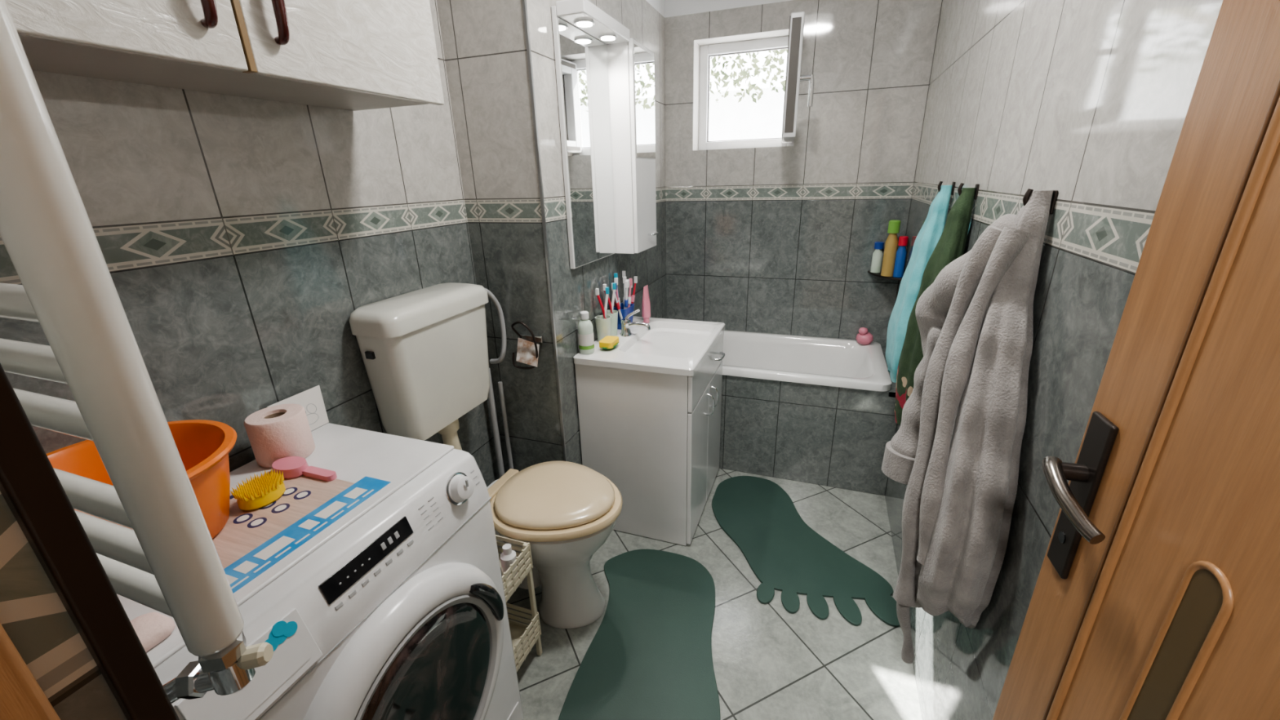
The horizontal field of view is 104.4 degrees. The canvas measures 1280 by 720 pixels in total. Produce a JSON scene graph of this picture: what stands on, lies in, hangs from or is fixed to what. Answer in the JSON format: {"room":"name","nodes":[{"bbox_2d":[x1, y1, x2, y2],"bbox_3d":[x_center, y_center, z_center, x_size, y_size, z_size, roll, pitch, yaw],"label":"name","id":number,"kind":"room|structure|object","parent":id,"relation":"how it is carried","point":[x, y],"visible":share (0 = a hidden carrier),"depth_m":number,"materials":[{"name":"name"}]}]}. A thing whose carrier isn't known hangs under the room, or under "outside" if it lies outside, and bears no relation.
{"room":"bathroom","nodes":[
{"label":"bathroom","id":0,"kind":"room"},
{"bbox_2d":[0,617,63,719],"bbox_3d":[-0.697,0.114,0.263,1.085,2.450,0.154,6,21,19],"label":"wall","id":1,"kind":"structure","parent":0,"point":[1,621],"depth_m":0.13,"materials":[{"name":"wood"}]},
{"bbox_2d":[0,622,60,719],"bbox_3d":[-0.181,0.345,0.134,0.012,2.080,0.182,6,21,19],"label":"door frame","id":2,"kind":"structure","parent":1,"relation":"attached to","point":[21,696],"depth_m":0.12,"materials":[{"name":"brown wood"}]},
{"bbox_2d":[0,363,179,719],"bbox_3d":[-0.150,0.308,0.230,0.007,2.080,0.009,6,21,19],"label":"door frame","id":3,"kind":"structure","parent":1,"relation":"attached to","point":[30,486],"depth_m":0.14,"materials":[{"name":"wood"}]},
{"bbox_2d":[0,0,244,656],"bbox_3d":[-0.495,-0.161,0.243,0.495,0.732,0.100,6,21,19],"label":"towel radiator","id":4,"kind":"object","parent":1,"relation":"attached to","point":[168,562],"visible":0.94,"depth_m":0.26,"materials":[{"name":"metal"}]},
{"bbox_2d":[163,631,273,703],"bbox_3d":[-0.322,0.227,0.331,0.136,0.065,0.037,-12,23,-26],"label":"radiator valve","id":5,"kind":"object","parent":4,"relation":"attached to","point":[227,671],"visible":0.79,"depth_m":0.34,"materials":[{"name":"silver metal"}]},
{"bbox_2d":[0,491,127,719],"bbox_3d":[-0.611,0.091,0.318,0.965,2.450,0.016,6,21,19],"label":"mirror","id":6,"kind":"object","parent":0,"point":[33,612],"depth_m":0.13,"materials":[{"name":"mirror"}]},
{"bbox_2d":[0,0,499,486],"bbox_3d":[-0.650,-0.424,1.720,0.120,2.450,3.109,6,21,19],"label":"wall","id":7,"kind":"structure","parent":0,"point":[240,238],"depth_m":1.07,"materials":[{"name":"tile"}]},
{"bbox_2d":[4,0,444,111],"bbox_3d":[-0.738,-0.775,0.689,0.316,0.675,0.910,6,21,19],"label":"upper cabinet","id":8,"kind":"object","parent":7,"relation":"attached to","point":[347,55],"visible":1,"depth_m":0.80,"materials":[{"name":"white wood"}]},
{"bbox_2d":[436,0,666,473],"bbox_3d":[-0.221,-0.633,2.254,0.298,2.450,1.338,6,21,19],"label":"wall","id":9,"kind":"structure","parent":0,"point":[484,44],"depth_m":1.68,"materials":[{"name":"tile"}]},
{"bbox_2d":[488,368,513,477],"bbox_3d":[-0.534,0.385,1.956,0.058,0.758,0.022,-8,21,-18],"label":"supply pipe","id":10,"kind":"object","parent":9,"relation":"attached to","point":[491,395],"visible":0.56,"depth_m":1.90,"materials":[{"name":"grey plastic"}]},
{"bbox_2d":[511,320,543,368],"bbox_3d":[-0.393,-0.057,1.735,0.106,0.174,0.074,6,21,19],"label":"toilet paper holder","id":11,"kind":"object","parent":9,"relation":"attached to","point":[527,351],"visible":1,"depth_m":1.73,"materials":[{"name":"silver metal"}]},
{"bbox_2d":[522,0,566,461],"bbox_3d":[-0.308,-0.397,1.619,0.009,2.450,0.009,6,21,19],"label":"trim","id":12,"kind":"structure","parent":9,"relation":"attached to","point":[524,2],"depth_m":1.59,"materials":[{"name":"metal"}]},
{"bbox_2d":[551,0,657,269],"bbox_3d":[-0.084,-0.811,1.913,0.144,0.812,0.650,6,21,19],"label":"upper cabinet","id":13,"kind":"object","parent":9,"relation":"attached to","point":[605,77],"visible":1,"depth_m":1.87,"materials":[{"name":"white paint"}]},
{"bbox_2d":[573,18,595,26],"bbox_3d":[-0.177,-1.074,1.582,0.066,0.007,0.066,4,21,14],"label":"light","id":14,"kind":"object","parent":13,"relation":"attached to","point":[577,22],"depth_m":1.57,"materials":[{"name":"silver metal"}]},
{"bbox_2d":[557,17,616,267],"bbox_3d":[-0.178,-0.755,1.823,0.004,0.765,0.380,6,21,19],"label":"mirror","id":15,"kind":"object","parent":13,"relation":"attached to","point":[586,103],"depth_m":1.78,"materials":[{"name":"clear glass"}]},
{"bbox_2d":[598,34,617,40],"bbox_3d":[-0.113,-1.136,1.750,0.066,0.009,0.066,6,21,19],"label":"light","id":16,"kind":"object","parent":13,"relation":"attached to","point":[601,37],"depth_m":1.74,"materials":[{"name":"silver metal"}]},
{"bbox_2d":[633,43,655,158],"bbox_3d":[0.022,-1.030,2.011,0.003,0.390,0.240,6,21,19],"label":"mirror","id":17,"kind":"object","parent":13,"relation":"attached to","point":[644,125],"depth_m":1.99,"materials":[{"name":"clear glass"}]},
{"bbox_2d":[506,468,921,719],"bbox_3d":[0.198,0.817,1.920,1.820,0.060,3.209,6,21,19],"label":"floor","id":18,"kind":"structure","parent":0,"point":[770,662],"depth_m":1.59,"materials":[{"name":"tile"}]},
{"bbox_2d":[116,422,523,719],"bbox_3d":[-0.612,0.677,1.033,0.529,0.857,0.592,6,21,19],"label":"washing machine","id":19,"kind":"object","parent":18,"relation":"on","point":[396,609],"visible":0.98,"depth_m":0.87,"materials":[{"name":"white plastic"}]},
{"bbox_2d":[46,419,236,538],"bbox_3d":[-0.814,0.232,0.793,0.306,0.151,0.306,6,21,19],"label":"basin","id":20,"kind":"object","parent":19,"relation":"on","point":[204,446],"visible":0.31,"depth_m":0.83,"materials":[{"name":"orange plastic"}]},
{"bbox_2d":[130,612,175,652],"bbox_3d":[-0.646,0.355,0.639,0.060,0.019,0.060,6,21,19],"label":"soap bar","id":21,"kind":"object","parent":19,"relation":"on","point":[151,628],"visible":0.47,"depth_m":0.64,"materials":[{"name":"pink wax"}]},
{"bbox_2d":[243,403,315,467],"bbox_3d":[-0.767,0.160,1.061,0.106,0.100,0.106,6,21,19],"label":"toilet paper roll","id":22,"kind":"object","parent":19,"relation":"on","point":[274,433],"visible":0.92,"depth_m":1.03,"materials":[{"name":"paper"}]},
{"bbox_2d":[266,385,328,431],"bbox_3d":[-0.799,0.126,1.177,0.038,0.085,0.135,6,21,19],"label":"card","id":23,"kind":"object","parent":19,"relation":"on","point":[311,399],"visible":0.53,"depth_m":1.20,"materials":[{"name":"white paper"}]},
{"bbox_2d":[212,469,391,593],"bbox_3d":[-0.675,0.283,0.864,0.275,0.001,0.345,6,21,19],"label":"mat","id":24,"kind":"object","parent":19,"relation":"on","point":[251,542],"visible":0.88,"depth_m":0.86,"materials":[{"name":"multicoloured paper"}]},
{"bbox_2d":[230,468,285,510],"bbox_3d":[-0.703,0.241,0.919,0.060,0.043,0.076,6,21,19],"label":"brush","id":25,"kind":"object","parent":24,"relation":"on","point":[261,491],"visible":1,"depth_m":0.91,"materials":[{"name":"yellow plastic"}]},
{"bbox_2d":[226,487,373,589],"bbox_3d":[-0.575,0.294,0.827,0.040,0.001,0.289,6,21,19],"label":"print","id":26,"kind":"object","parent":24,"relation":"on","point":[245,570],"depth_m":0.82},
{"bbox_2d":[271,456,337,481],"bbox_3d":[-0.677,0.222,0.999,0.148,0.021,0.052,6,21,19],"label":"hairbrush","id":27,"kind":"object","parent":24,"relation":"on","point":[291,467],"visible":0.94,"depth_m":0.99,"materials":[{"name":"pink plastic"}]},
{"bbox_2d":[349,282,622,628],"bbox_3d":[-0.363,0.332,1.598,0.634,1.099,0.544,6,21,19],"label":"toilet","id":28,"kind":"object","parent":18,"relation":"on","point":[424,351],"visible":0.85,"depth_m":1.48,"materials":[{"name":"white ceramic"}]},
{"bbox_2d":[487,479,541,589],"bbox_3d":[-0.451,0.612,1.736,0.240,0.325,0.200,6,21,19],"label":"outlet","id":29,"kind":"object","parent":28,"relation":"attached to","point":[536,579],"depth_m":1.71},
{"bbox_2d":[495,534,542,671],"bbox_3d":[-0.498,0.734,1.484,0.344,0.429,0.159,6,21,19],"label":"shelf","id":30,"kind":"object","parent":18,"relation":"on","point":[524,637],"visible":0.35,"depth_m":1.46,"materials":[{"name":"beige wicker"}]},
{"bbox_2d":[497,543,517,589],"bbox_3d":[-0.436,0.561,1.398,0.177,0.120,0.113,10,23,28],"label":"toiletry bottles","id":31,"kind":"object","parent":30,"relation":"on","point":[508,557],"visible":0.11,"depth_m":1.38,"materials":[{"name":"plastic"}]},
{"bbox_2d":[558,549,720,719],"bbox_3d":[0.024,0.928,1.527,0.442,0.009,0.970,2,20,9],"label":"bath mat","id":32,"kind":"object","parent":18,"relation":"on","point":[649,656],"visible":1,"depth_m":1.56,"materials":[{"name":"green fabric"}]},
{"bbox_2d":[573,316,724,546],"bbox_3d":[0.088,0.273,2.189,0.494,0.773,0.606,6,21,19],"label":"bathroom vanity","id":33,"kind":"object","parent":18,"relation":"on","point":[649,405],"visible":0.97,"depth_m":1.94,"materials":[{"name":"white paint"}]},
{"bbox_2d":[577,311,594,354],"bbox_3d":[-0.206,-0.105,1.887,0.059,0.160,0.059,6,21,19],"label":"soap bottle","id":34,"kind":"object","parent":33,"relation":"on","point":[585,330],"visible":1,"depth_m":1.87,"materials":[{"name":"white plastic"}]},
{"bbox_2d":[595,287,611,342],"bbox_3d":[-0.150,-0.184,2.006,0.066,0.221,0.066,6,21,19],"label":"toothbrush holder","id":35,"kind":"object","parent":33,"relation":"on","point":[603,322],"visible":0.95,"depth_m":2.00,"materials":[{"name":"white plastic"}]},
{"bbox_2d":[599,335,618,350],"bbox_3d":[-0.121,-0.065,1.954,0.068,0.033,0.102,6,21,19],"label":"sponge","id":36,"kind":"object","parent":33,"relation":"on","point":[609,342],"visible":1,"depth_m":1.93,"materials":[{"name":"yellow plastic"}]},
{"bbox_2d":[602,282,617,336],"bbox_3d":[-0.126,-0.212,2.082,0.066,0.221,0.066,6,21,19],"label":"toothbrush holder","id":37,"kind":"object","parent":33,"relation":"on","point":[614,313],"visible":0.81,"depth_m":2.07,"materials":[{"name":"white plastic"}]},
{"bbox_2d":[611,270,637,329],"bbox_3d":[-0.075,-0.262,2.186,0.079,0.240,0.201,6,21,19],"label":"toothbrush holder","id":38,"kind":"object","parent":33,"relation":"on","point":[624,308],"visible":0.78,"depth_m":2.17,"materials":[{"name":"blue plastic"}]},
{"bbox_2d":[620,308,650,337],"bbox_3d":[-0.018,-0.156,2.084,0.133,0.110,0.057,2,21,11],"label":"faucet","id":39,"kind":"object","parent":33,"relation":"on","point":[626,324],"visible":1,"depth_m":2.08,"materials":[{"name":"silver metal"}]},
{"bbox_2d":[641,284,650,323],"bbox_3d":[0.028,-0.252,2.252,0.042,0.168,0.042,-11,22,-24],"label":"toothpaste tube","id":40,"kind":"object","parent":33,"relation":"on","point":[646,305],"visible":0.97,"depth_m":2.24,"materials":[{"name":"pink plastic"}]},
{"bbox_2d":[573,316,724,376],"bbox_3d":[0.068,-0.027,2.083,0.468,0.135,0.606,6,21,19],"label":"washbasin","id":41,"kind":"object","parent":33,"relation":"in","point":[671,347],"depth_m":1.97,"materials":[{"name":"white ceramic"}]},
{"bbox_2d":[711,475,900,626],"bbox_3d":[0.560,0.739,2.000,0.475,0.009,0.952,-9,21,-19],"label":"bath mat","id":42,"kind":"object","parent":18,"relation":"on","point":[784,553],"visible":1,"depth_m":1.92,"materials":[{"name":"green fabric"}]},
{"bbox_2d":[719,329,897,495],"bbox_3d":[0.643,0.208,2.648,1.225,0.553,0.617,6,21,19],"label":"bathtub","id":43,"kind":"object","parent":18,"relation":"on","point":[819,411],"visible":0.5,"depth_m":2.34,"materials":[{"name":"white ceramic"}]},
{"bbox_2d":[855,327,873,344],"bbox_3d":[1.176,-0.130,2.595,0.084,0.090,0.084,6,21,19],"label":"toy","id":44,"kind":"object","parent":43,"relation":"on","point":[863,337],"visible":1,"depth_m":2.57,"materials":[{"name":"pink plastic"}]},
{"bbox_2d":[664,0,942,348],"bbox_3d":[0.620,-0.835,2.739,1.767,2.450,0.220,6,21,19],"label":"wall","id":45,"kind":"structure","parent":0,"point":[774,240],"depth_m":2.52,"materials":[{"name":"tile"}]},
{"bbox_2d":[697,44,710,150],"bbox_3d":[0.346,-1.399,2.677,0.045,0.505,0.060,6,21,19],"label":"frame","id":46,"kind":"object","parent":45,"relation":"attached to","point":[704,50],"visible":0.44,"depth_m":2.65,"materials":[{"name":"white plastic"}]},
{"bbox_2d":[706,55,710,142],"bbox_3d":[0.368,-1.395,2.664,0.005,0.415,0.010,6,21,19],"label":"seal","id":47,"kind":"object","parent":45,"relation":"attached to","point":[708,55],"visible":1,"depth_m":2.66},
{"bbox_2d":[706,138,786,150],"bbox_3d":[0.573,-1.161,2.679,0.425,0.045,0.060,6,21,19],"label":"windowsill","id":48,"kind":"structure","parent":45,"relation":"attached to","point":[767,142],"depth_m":2.65,"materials":[{"name":"white plastic"}]},
{"bbox_2d":[707,137,782,142],"bbox_3d":[0.571,-1.182,2.667,0.415,0.005,0.010,6,21,19],"label":"seal","id":49,"kind":"object","parent":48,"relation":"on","point":[766,138],"visible":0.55,"depth_m":2.66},
{"bbox_2d":[707,11,813,143],"bbox_3d":[0.551,-1.302,2.370,0.558,0.485,0.526,6,21,19],"label":"window","id":50,"kind":"structure","parent":45,"relation":"in","point":[778,42],"depth_m":2.12,"materials":[{"name":"white plastic"}]},
{"bbox_2d":[786,140,794,146],"bbox_3d":[0.788,-1.354,2.523,0.045,0.505,0.060,6,21,19],"label":"frame","id":51,"kind":"object","parent":45,"relation":"attached to","point":[787,144],"visible":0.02,"depth_m":2.58,"materials":[{"name":"white plastic"}]},
{"bbox_2d":[884,0,1222,719],"bbox_3d":[0.927,-0.297,1.257,0.120,2.450,2.939,6,21,19],"label":"wall","id":52,"kind":"structure","parent":0,"point":[1087,101],"depth_m":0.86,"materials":[{"name":"tile"}]},
{"bbox_2d":[867,271,902,280],"bbox_3d":[1.203,-0.413,2.435,0.147,0.010,0.197,6,21,19],"label":"corner shelf","id":53,"kind":"object","parent":52,"relation":"attached to","point":[877,274],"visible":0.54,"depth_m":2.39,"materials":[{"name":"metal"}]},
{"bbox_2d":[870,241,884,272],"bbox_3d":[1.182,-0.512,2.471,0.048,0.150,0.048,6,21,19],"label":"shampoo bottle","id":54,"kind":"object","parent":53,"relation":"on","point":[877,255],"visible":1,"depth_m":2.46,"materials":[{"name":"white plastic"}]},
{"bbox_2d":[880,219,901,276],"bbox_3d":[1.194,-0.531,2.362,0.056,0.260,0.056,6,21,19],"label":"shampoo bottle","id":55,"kind":"object","parent":53,"relation":"on","point":[891,242],"visible":0.99,"depth_m":2.34,"materials":[{"name":"plastic"}]},
{"bbox_2d":[893,235,908,277],"bbox_3d":[1.231,-0.487,2.342,0.044,0.190,0.044,6,21,19],"label":"shampoo bottle","id":56,"kind":"object","parent":53,"relation":"on","point":[900,256],"visible":1,"depth_m":2.33,"materials":[{"name":"blue plastic"}]},
{"bbox_2d":[885,185,952,382],"bbox_3d":[0.967,-0.248,1.754,0.109,0.697,0.299,6,21,19],"label":"hand towel","id":57,"kind":"object","parent":52,"relation":"attached to","point":[927,238],"visible":0.58,"depth_m":1.66,"materials":[{"name":"blue fabric"}]},
{"bbox_2d":[894,187,975,425],"bbox_3d":[0.877,-0.139,1.520,0.104,0.735,0.252,6,21,19],"label":"hand towel","id":58,"kind":"object","parent":52,"relation":"attached to","point":[951,245],"visible":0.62,"depth_m":1.42,"materials":[{"name":"green fabric"}]},
{"bbox_2d":[937,181,955,195],"bbox_3d":[0.981,-0.552,1.595,0.046,0.043,0.024,6,21,19],"label":"wall hook","id":59,"kind":"object","parent":52,"relation":"attached to","point":[939,188],"visible":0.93,"depth_m":1.59,"materials":[{"name":"metal"}]},
{"bbox_2d":[881,190,1053,663],"bbox_3d":[0.653,0.238,1.065,0.169,1.137,0.429,3,21,11],"label":"bathrobe","id":60,"kind":"object","parent":52,"relation":"attached to","point":[956,446],"visible":1,"depth_m":0.91,"materials":[{"name":"grey fabric"}]},
{"bbox_2d":[915,213,1017,355],"bbox_3d":[0.673,-0.122,1.038,0.107,0.360,0.225,-2,20,-1],"label":"hood","id":61,"kind":"object","parent":60,"relation":"attached to","point":[940,310],"depth_m":0.98,"materials":[{"name":"grey fabric"}]},
{"bbox_2d":[957,182,979,199],"bbox_3d":[0.883,-0.456,1.340,0.046,0.043,0.024,6,21,19],"label":"wall hook","id":62,"kind":"object","parent":52,"relation":"attached to","point":[959,189],"visible":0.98,"depth_m":1.33,"materials":[{"name":"metal"}]},
{"bbox_2d":[1022,188,1057,214],"bbox_3d":[0.707,-0.282,0.882,0.046,0.043,0.024,6,21,19],"label":"wall hook","id":63,"kind":"object","parent":52,"relation":"attached to","point":[1025,198],"visible":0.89,"depth_m":0.87,"materials":[{"name":"metal"}]},
{"label":"outside","id":64,"kind":"structure","parent":0,"visible":0},
{"bbox_2d":[709,48,787,102],"bbox_3d":[0.746,-1.944,5.112,7.054,3.894,0.889,6,21,19],"label":"tree","id":65,"kind":"object","parent":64,"point":[768,58],"visible":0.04,"depth_m":4.67,"materials":[{"name":"green plant"}]},
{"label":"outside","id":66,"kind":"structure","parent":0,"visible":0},
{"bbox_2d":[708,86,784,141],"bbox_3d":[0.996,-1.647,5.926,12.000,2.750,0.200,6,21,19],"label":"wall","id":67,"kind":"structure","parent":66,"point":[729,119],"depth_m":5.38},
{"bbox_3d":[0.424,0.397,-0.053,0.120,2.080,0.170,6,21,19],"label":"wall","id":68,"kind":"structure","parent":0,"visible":0},
{"bbox_2d":[992,0,1279,719],"bbox_3d":[0.411,0.300,0.316,0.083,1.992,0.696,5,21,17],"label":"leaf","id":69,"kind":"object","parent":68,"relation":"attached to","point":[1211,494],"depth_m":0.43,"materials":[{"name":"brown wood"}]},
{"bbox_2d":[1057,531,1066,543],"bbox_3d":[0.509,0.214,0.598,0.002,0.014,0.014,5,21,17],"label":"keyhole","id":70,"kind":"object","parent":69,"relation":"attached to","point":[1062,538],"visible":1,"depth_m":0.60,"materials":[{"name":"black metal"}]},
{"bbox_2d":[1047,411,1118,579],"bbox_3d":[0.511,0.160,0.577,0.007,0.205,0.042,5,21,17],"label":"plate","id":71,"kind":"object","parent":69,"relation":"attached to","point":[1101,433],"depth_m":0.56,"materials":[{"name":"black metal"}]},
{"bbox_2d":[1062,462,1088,482],"bbox_3d":[0.494,0.128,0.570,0.028,0.020,0.020,5,21,17],"label":"handle neck","id":72,"kind":"object","parent":71,"relation":"attached to","point":[1073,472],"depth_m":0.56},
{"bbox_2d":[1126,568,1222,719],"bbox_3d":[0.468,0.567,0.540,0.001,0.846,0.036,5,21,18],"label":"glass panel","id":73,"kind":"object","parent":69,"relation":"in","point":[1202,602],"depth_m":0.42,"materials":[{"name":"brown glass"}]},
{"bbox_2d":[1042,79,1279,719],"bbox_3d":[0.421,0.286,0.307,0.012,1.791,0.476,5,21,17],"label":"trim","id":74,"kind":"structure","parent":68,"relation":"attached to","point":[1271,140],"depth_m":0.44,"materials":[{"name":"brown wood"}]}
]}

